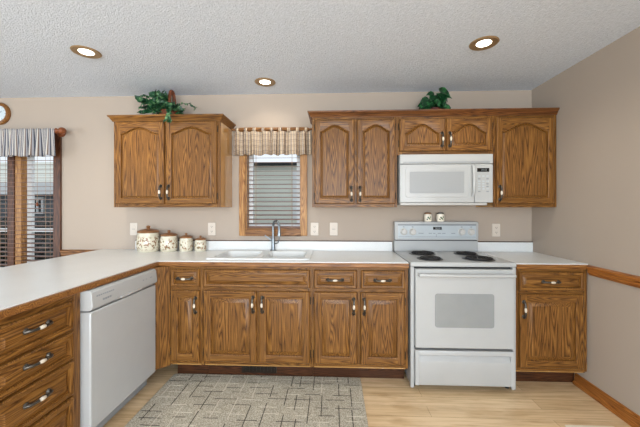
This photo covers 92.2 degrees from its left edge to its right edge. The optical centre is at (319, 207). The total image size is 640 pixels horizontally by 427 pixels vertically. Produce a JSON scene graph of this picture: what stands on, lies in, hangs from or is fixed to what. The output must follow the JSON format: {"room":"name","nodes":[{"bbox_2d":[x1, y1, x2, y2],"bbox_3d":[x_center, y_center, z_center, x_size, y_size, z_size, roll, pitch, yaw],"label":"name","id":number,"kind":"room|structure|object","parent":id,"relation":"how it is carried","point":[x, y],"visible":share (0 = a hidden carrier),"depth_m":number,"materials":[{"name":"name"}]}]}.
{"room":"kitchen","nodes":[
{"label":"kitchen","id":0,"kind":"room"},
{"bbox_2d":[0,90,531,266],"bbox_3d":[-2.238,0.123,3.097,8.679,2.431,0.127,0,0,2],"label":"wall","id":1,"kind":"structure","parent":0,"point":[91,220],"depth_m":2.98,"materials":[{"name":"beige paint"}]},
{"bbox_2d":[0,102,10,124],"bbox_3d":[-3.184,-0.932,3.054,0.223,0.223,0.033,0,0,2],"label":"wall clock","id":2,"kind":"object","parent":1,"relation":"attached to","point":[5,112],"visible":1,"depth_m":3.05,"materials":[{"name":"brown wood"}]},
{"bbox_2d":[0,133,61,267],"bbox_3d":[-3.456,-0.007,3.136,1.814,1.519,0.146,0,0,2],"label":"window","id":3,"kind":"structure","parent":1,"relation":"in","point":[12,166],"depth_m":3.09,"materials":[{"name":"brown wood"}]},
{"bbox_2d":[0,155,52,266],"bbox_3d":[-3.457,-0.008,3.111,1.636,1.335,0.069,0,0,2],"label":"window blind","id":4,"kind":"object","parent":3,"relation":"attached to","point":[5,160],"visible":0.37,"depth_m":3.08,"materials":[{"name":"white vinyl"}]},
{"bbox_2d":[54,127,66,136],"bbox_3d":[-3.338,-0.734,3.011,1.814,0.076,0.131,0,0,2],"label":"curtain rod","id":5,"kind":"object","parent":1,"relation":"attached to","point":[61,132],"visible":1,"depth_m":2.93,"materials":[{"name":"brown wood"}]},
{"bbox_2d":[0,128,55,156],"bbox_3d":[-3.387,-0.615,2.950,1.738,0.268,0.074,0,0,2],"label":"valance","id":6,"kind":"object","parent":5,"relation":"hanging from","point":[21,142],"visible":1,"depth_m":2.92,"materials":[{"name":"grey fabric"}]},
{"bbox_2d":[60,249,94,255],"bbox_3d":[-2.347,0.450,3.024,0.401,0.070,0.028,0,0,2],"label":"trim","id":7,"kind":"structure","parent":1,"relation":"attached to","point":[63,252],"depth_m":3.02,"materials":[{"name":"brown wood"}]},
{"bbox_2d":[130,223,137,234],"bbox_3d":[-1.821,0.211,3.013,0.074,0.119,0.008,0,0,2],"label":"light switch","id":8,"kind":"object","parent":1,"relation":"attached to","point":[133,226],"visible":0.97,"depth_m":3.01,"materials":[{"name":"white plastic"}]},
{"bbox_2d":[107,114,235,206],"bbox_3d":[-1.327,-0.400,2.809,1.016,0.797,0.373,0,0,2],"label":"upper cabinet","id":9,"kind":"object","parent":1,"relation":"attached to","point":[186,161],"visible":1,"depth_m":2.66,"materials":[{"name":"brown wood"}]},
{"bbox_2d":[134,90,196,122],"bbox_3d":[-1.405,-0.894,2.784,0.505,0.381,0.313,0,0,26],"label":"potted plant","id":10,"kind":"object","parent":9,"relation":"on","point":[160,103],"visible":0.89,"depth_m":2.76,"materials":[{"name":"green plant"}]},
{"bbox_2d":[159,109,177,113],"bbox_3d":[-1.381,-0.836,2.841,0.188,0.086,0.188,0,0,2],"label":"basket","id":11,"kind":"object","parent":9,"relation":"on","point":[161,111],"depth_m":2.76,"materials":[{"name":"brown wicker"}]},
{"bbox_2d":[208,223,215,234],"bbox_3d":[-1.047,0.208,2.981,0.074,0.119,0.008,0,0,2],"label":"wall outlet","id":12,"kind":"object","parent":1,"relation":"attached to","point":[211,226],"visible":1,"depth_m":2.98,"materials":[{"name":"white plastic"}]},
{"bbox_2d":[135,240,391,250],"bbox_3d":[-0.557,0.362,2.955,2.479,0.094,0.021,0,0,2],"label":"backsplash","id":13,"kind":"structure","parent":1,"relation":"attached to","point":[315,245],"depth_m":2.93,"materials":[{"name":"laminate"}]},
{"bbox_2d":[231,128,311,130],"bbox_3d":[-0.456,-0.737,2.926,0.766,0.026,0.070,0,0,2],"label":"curtain rod","id":14,"kind":"object","parent":1,"relation":"attached to","point":[239,129],"visible":0.73,"depth_m":2.90,"materials":[{"name":"brown wood"}]},
{"bbox_2d":[234,127,310,155],"bbox_3d":[-0.454,-0.623,2.896,0.738,0.261,0.086,0,0,2],"label":"valance","id":15,"kind":"object","parent":14,"relation":"hanging from","point":[271,142],"visible":1,"depth_m":2.89,"materials":[{"name":"beige fabric"}]},
{"bbox_2d":[239,127,306,235],"bbox_3d":[-0.447,-0.247,3.016,0.655,1.042,0.146,0,0,2],"label":"window","id":16,"kind":"structure","parent":1,"relation":"in","point":[244,166],"depth_m":2.95,"materials":[{"name":"brown wood"}]},
{"bbox_2d":[248,162,299,227],"bbox_3d":[-0.448,-0.248,2.998,0.510,0.890,0.054,0,0,2],"label":"window blind","id":17,"kind":"object","parent":16,"relation":"attached to","point":[248,162],"visible":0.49,"depth_m":2.98,"materials":[{"name":"white plastic"}]},
{"bbox_2d":[311,223,317,234],"bbox_3d":[-0.052,0.206,2.942,0.074,0.119,0.008,0,0,2],"label":"wall outlet","id":18,"kind":"object","parent":1,"relation":"attached to","point":[314,226],"visible":1,"depth_m":2.94,"materials":[{"name":"white plastic"}]},
{"bbox_2d":[330,223,337,234],"bbox_3d":[0.131,0.206,2.934,0.074,0.119,0.008,0,0,2],"label":"light switch","id":19,"kind":"object","parent":1,"relation":"attached to","point":[333,226],"visible":1,"depth_m":2.93,"materials":[{"name":"white plastic"}]},
{"bbox_2d":[312,117,396,206],"bbox_3d":[0.296,-0.391,2.744,0.718,0.779,0.373,0,0,2],"label":"upper cabinet","id":20,"kind":"object","parent":1,"relation":"attached to","point":[354,159],"visible":0.98,"depth_m":2.60,"materials":[{"name":"brown wood"}]},
{"bbox_2d":[307,108,559,123],"bbox_3d":[0.930,-0.789,2.726,2.059,0.050,0.355,0,0,2],"label":"crown molding","id":21,"kind":"structure","parent":20,"relation":"on","point":[484,111],"depth_m":2.56,"materials":[{"name":"brown wood"}]},
{"bbox_2d":[418,87,451,108],"bbox_3d":[1.018,-0.924,2.719,0.300,0.241,0.178,0,0,2],"label":"potted plant","id":22,"kind":"object","parent":21,"relation":"on","point":[438,101],"visible":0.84,"depth_m":2.67,"materials":[{"name":"green plant"}]},
{"bbox_2d":[397,116,492,156],"bbox_3d":[1.052,-0.611,2.714,0.792,0.339,0.373,0,0,2],"label":"upper cabinet","id":23,"kind":"object","parent":1,"relation":"attached to","point":[426,134],"visible":0.94,"depth_m":2.57,"materials":[{"name":"brown wood"}]},
{"bbox_2d":[397,154,492,204],"bbox_3d":[1.043,-0.229,2.687,0.754,0.419,0.409,0,0,2],"label":"microwave oven","id":24,"kind":"object","parent":23,"relation":"attached to","point":[422,179],"visible":0.95,"depth_m":2.53,"materials":[{"name":"white plastic"}]},
{"bbox_2d":[492,224,499,236],"bbox_3d":[1.643,0.211,2.873,0.074,0.119,0.008,0,0,2],"label":"wall outlet","id":25,"kind":"object","parent":1,"relation":"attached to","point":[495,227],"visible":1,"depth_m":2.87,"materials":[{"name":"white plastic"}]},
{"bbox_2d":[478,241,532,251],"bbox_3d":[1.710,0.362,2.864,0.514,0.094,0.021,0,0,2],"label":"backsplash","id":26,"kind":"structure","parent":1,"relation":"attached to","point":[488,246],"depth_m":2.85,"materials":[{"name":"laminate"}]},
{"bbox_2d":[476,115,555,206],"bbox_3d":[1.704,-0.391,2.687,0.509,0.779,0.373,0,0,2],"label":"upper cabinet","id":27,"kind":"object","parent":1,"relation":"attached to","point":[524,146],"visible":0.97,"depth_m":2.54,"materials":[{"name":"brown wood"}]},
{"bbox_2d":[0,0,639,97],"bbox_3d":[-2.477,-1.143,-1.050,8.788,0.102,8.433,0,0,2],"label":"ceiling","id":28,"kind":"structure","parent":0,"point":[184,47],"depth_m":2.06,"materials":[{"name":"white paint"}]},
{"bbox_2d":[70,45,101,58],"bbox_3d":[-1.639,-1.088,2.160,0.180,0.009,0.180,0,0,2],"label":"recessed light","id":29,"kind":"object","parent":28,"relation":"in","point":[83,51],"visible":1,"depth_m":2.15,"materials":[{"name":"white glass"}]},
{"bbox_2d":[255,78,275,86],"bbox_3d":[-0.477,-1.088,2.678,0.180,0.009,0.180,0,0,2],"label":"recessed light","id":30,"kind":"object","parent":28,"relation":"in","point":[266,82],"visible":1,"depth_m":2.67,"materials":[{"name":"white glass"}]},
{"bbox_2d":[469,36,499,50],"bbox_3d":[1.089,-1.088,2.046,0.180,0.009,0.180,0,0,2],"label":"recessed light","id":31,"kind":"object","parent":28,"relation":"in","point":[486,42],"visible":1,"depth_m":2.04,"materials":[{"name":"white glass"}]},
{"bbox_2d":[103,364,630,426],"bbox_3d":[-2.466,1.364,-0.986,8.552,0.051,8.306,0,0,2],"label":"floor","id":32,"kind":"structure","parent":0,"point":[389,402],"depth_m":2.07,"materials":[{"name":"laminate"}]},
{"bbox_2d":[0,293,79,426],"bbox_3d":[-1.565,0.893,1.422,0.639,0.891,0.492,0,0,2],"label":"base cabinet","id":33,"kind":"object","parent":32,"relation":"on","point":[40,346],"visible":0.99,"depth_m":1.42,"materials":[{"name":"brown wood"}]},
{"bbox_2d":[80,268,156,426],"bbox_3d":[-1.524,0.895,1.984,0.620,0.888,0.616,0,0,2],"label":"dishwasher","id":34,"kind":"object","parent":32,"relation":"on","point":[117,318],"visible":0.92,"depth_m":1.85,"materials":[{"name":"white metal"}]},
{"bbox_2d":[152,266,208,373],"bbox_3d":[-1.065,0.893,2.628,0.356,0.891,0.701,0,0,2],"label":"base cabinet","id":35,"kind":"object","parent":32,"relation":"on","point":[178,289],"visible":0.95,"depth_m":2.34,"materials":[{"name":"brown wood"}]},
{"bbox_2d":[124,374,367,426],"bbox_3d":[-0.457,1.334,1.634,1.481,0.009,1.613,0,0,2],"label":"area rug","id":36,"kind":"object","parent":32,"relation":"on","point":[185,400],"visible":1,"depth_m":2.10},
{"bbox_2d":[203,267,312,375],"bbox_3d":[-0.468,0.893,2.618,0.837,0.891,0.674,0,0,2],"label":"base cabinet","id":37,"kind":"object","parent":32,"relation":"on","point":[257,320],"visible":0.97,"depth_m":2.32,"materials":[{"name":"brown wood"}]},
{"bbox_2d":[0,249,408,319],"bbox_3d":[-0.774,0.428,2.038,2.838,0.039,1.872,0,0,2],"label":"countertop","id":38,"kind":"structure","parent":37,"relation":"on","point":[25,286],"depth_m":2.25,"materials":[{"name":"laminate"}]},
{"bbox_2d":[136,225,159,252],"bbox_3d":[-1.605,0.288,2.880,0.195,0.241,0.195,0,0,2],"label":"canister","id":39,"kind":"object","parent":38,"relation":"on","point":[148,240],"visible":0.99,"depth_m":2.81,"materials":[{"name":"ceramic"}]},
{"bbox_2d":[160,230,177,251],"bbox_3d":[-1.419,0.310,2.893,0.154,0.198,0.154,0,0,2],"label":"canister","id":40,"kind":"object","parent":38,"relation":"on","point":[168,241],"visible":1,"depth_m":2.83,"materials":[{"name":"ceramic"}]},
{"bbox_2d":[179,233,192,251],"bbox_3d":[-1.261,0.324,2.903,0.122,0.170,0.122,0,0,2],"label":"canister","id":41,"kind":"object","parent":38,"relation":"on","point":[186,241],"visible":1,"depth_m":2.86,"materials":[{"name":"ceramic"}]},
{"bbox_2d":[194,235,206,251],"bbox_3d":[-1.126,0.337,2.904,0.109,0.145,0.109,0,0,2],"label":"canister","id":42,"kind":"object","parent":38,"relation":"on","point":[200,244],"visible":1,"depth_m":2.86,"materials":[{"name":"ceramic"}]},
{"bbox_2d":[206,250,312,259],"bbox_3d":[-0.487,0.503,2.661,0.836,0.210,0.508,0,0,2],"label":"sink","id":43,"kind":"object","parent":38,"relation":"in","point":[226,254],"visible":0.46,"depth_m":2.81,"materials":[{"name":"white ceramic"}]},
{"bbox_2d":[265,220,280,250],"bbox_3d":[-0.419,0.256,2.842,0.191,0.288,0.083,0,0,34],"label":"kitchen faucet","id":44,"kind":"object","parent":38,"relation":"on","point":[272,239],"visible":1,"depth_m":2.85,"materials":[{"name":"metal"}]},
{"bbox_2d":[242,366,276,372],"bbox_3d":[-0.484,1.272,2.450,0.279,0.081,0.010,0,0,2],"label":"vent","id":45,"kind":"object","parent":37,"relation":"attached to","point":[245,369],"depth_m":2.45,"materials":[{"name":"metal"}]},
{"bbox_2d":[312,267,407,378],"bbox_3d":[0.308,0.893,2.587,0.714,0.891,0.674,0,0,2],"label":"base cabinet","id":46,"kind":"object","parent":32,"relation":"on","point":[360,315],"visible":0.96,"depth_m":2.29,"materials":[{"name":"brown wood"}]},
{"bbox_2d":[393,221,516,389],"bbox_3d":[1.053,0.734,2.520,0.758,1.209,0.731,0,0,2],"label":"electric range","id":47,"kind":"object","parent":32,"relation":"on","point":[462,299],"visible":0.99,"depth_m":2.22,"materials":[{"name":"white metal"}]},
{"bbox_2d":[424,212,431,221],"bbox_3d":[0.999,0.087,2.852,0.071,0.085,0.072,0,0,2],"label":"shaker","id":48,"kind":"object","parent":47,"relation":"on","point":[427,215],"visible":1,"depth_m":2.83,"materials":[{"name":"beige ceramic"}]},
{"bbox_2d":[436,212,444,221],"bbox_3d":[1.113,0.087,2.848,0.071,0.085,0.072,0,0,2],"label":"shaker","id":49,"kind":"object","parent":47,"relation":"on","point":[440,217],"visible":1,"depth_m":2.82,"materials":[{"name":"beige ceramic"}]},
{"bbox_2d":[393,251,515,266],"bbox_3d":[1.054,0.417,2.556,0.758,0.033,0.640,0,0,2],"label":"cooktop","id":50,"kind":"object","parent":47,"relation":"in","point":[414,258],"depth_m":2.34,"materials":[{"name":"white metal"}]},
{"bbox_2d":[516,269,586,381],"bbox_3d":[1.696,0.893,2.531,0.509,0.891,0.674,0,0,2],"label":"base cabinet","id":51,"kind":"object","parent":32,"relation":"on","point":[551,304],"visible":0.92,"depth_m":2.23,"materials":[{"name":"brown wood"}]},
{"bbox_2d":[478,251,587,269],"bbox_3d":[1.698,0.428,2.550,0.514,0.039,0.650,0,0,2],"label":"countertop","id":52,"kind":"structure","parent":51,"relation":"on","point":[523,260],"depth_m":2.33,"materials":[{"name":"laminate"}]},
{"bbox_2d":[565,425,613,426],"bbox_3d":[1.644,1.335,1.813,0.295,0.006,0.147,0,0,2],"label":"floor vent","id":53,"kind":"object","parent":32,"relation":"in","point":[565,425],"visible":1,"depth_m":1.88,"materials":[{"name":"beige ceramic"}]},
{"bbox_2d":[532,26,639,415],"bbox_3d":[1.865,0.123,-1.288,0.127,2.431,8.306,0,0,2],"label":"wall","id":54,"kind":"structure","parent":0,"point":[594,220],"depth_m":2.12,"materials":[{"name":"beige paint"}]},
{"bbox_2d":[572,373,639,426],"bbox_3d":[1.780,1.298,-1.482,0.027,0.081,7.656,0,0,2],"label":"baseboard","id":55,"kind":"structure","parent":54,"relation":"attached to","point":[631,418],"depth_m":2.05,"materials":[{"name":"brown wood"}]},
{"bbox_2d":[586,265,639,287],"bbox_3d":[1.777,0.450,-1.547,0.028,0.070,7.526,0,0,2],"label":"trim","id":56,"kind":"structure","parent":54,"relation":"attached to","point":[619,277],"depth_m":2.00,"materials":[{"name":"brown wood"}]},
{"label":"outside","id":57,"kind":"structure","parent":0,"visible":0},
{"bbox_3d":[-5.304,1.669,12.130,30.480,0.051,17.628,0,0,2],"label":"ground","id":58,"kind":"structure","parent":57,"visible":0},
{"bbox_2d":[0,162,52,224],"bbox_3d":[-9.546,0.018,10.928,9.296,3.251,3.708,0,0,2],"label":"neighbouring house","id":59,"kind":"structure","parent":58,"relation":"on","point":[39,167],"depth_m":9.38,"materials":[{"name":"grey"}]},
{"bbox_2d":[0,215,52,266],"bbox_3d":[-8.752,0.987,7.330,9.164,1.764,0.935,0,0,2],"label":"hedge","id":60,"kind":"object","parent":58,"relation":"on","point":[3,219],"visible":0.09,"depth_m":7.15,"materials":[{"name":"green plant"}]},
{"bbox_2d":[254,162,296,222],"bbox_3d":[-1.615,0.170,9.669,6.045,2.946,3.454,0,0,2],"label":"neighbouring house","id":61,"kind":"structure","parent":58,"relation":"on","point":[257,170],"depth_m":8.07,"materials":[{"name":"grey"}]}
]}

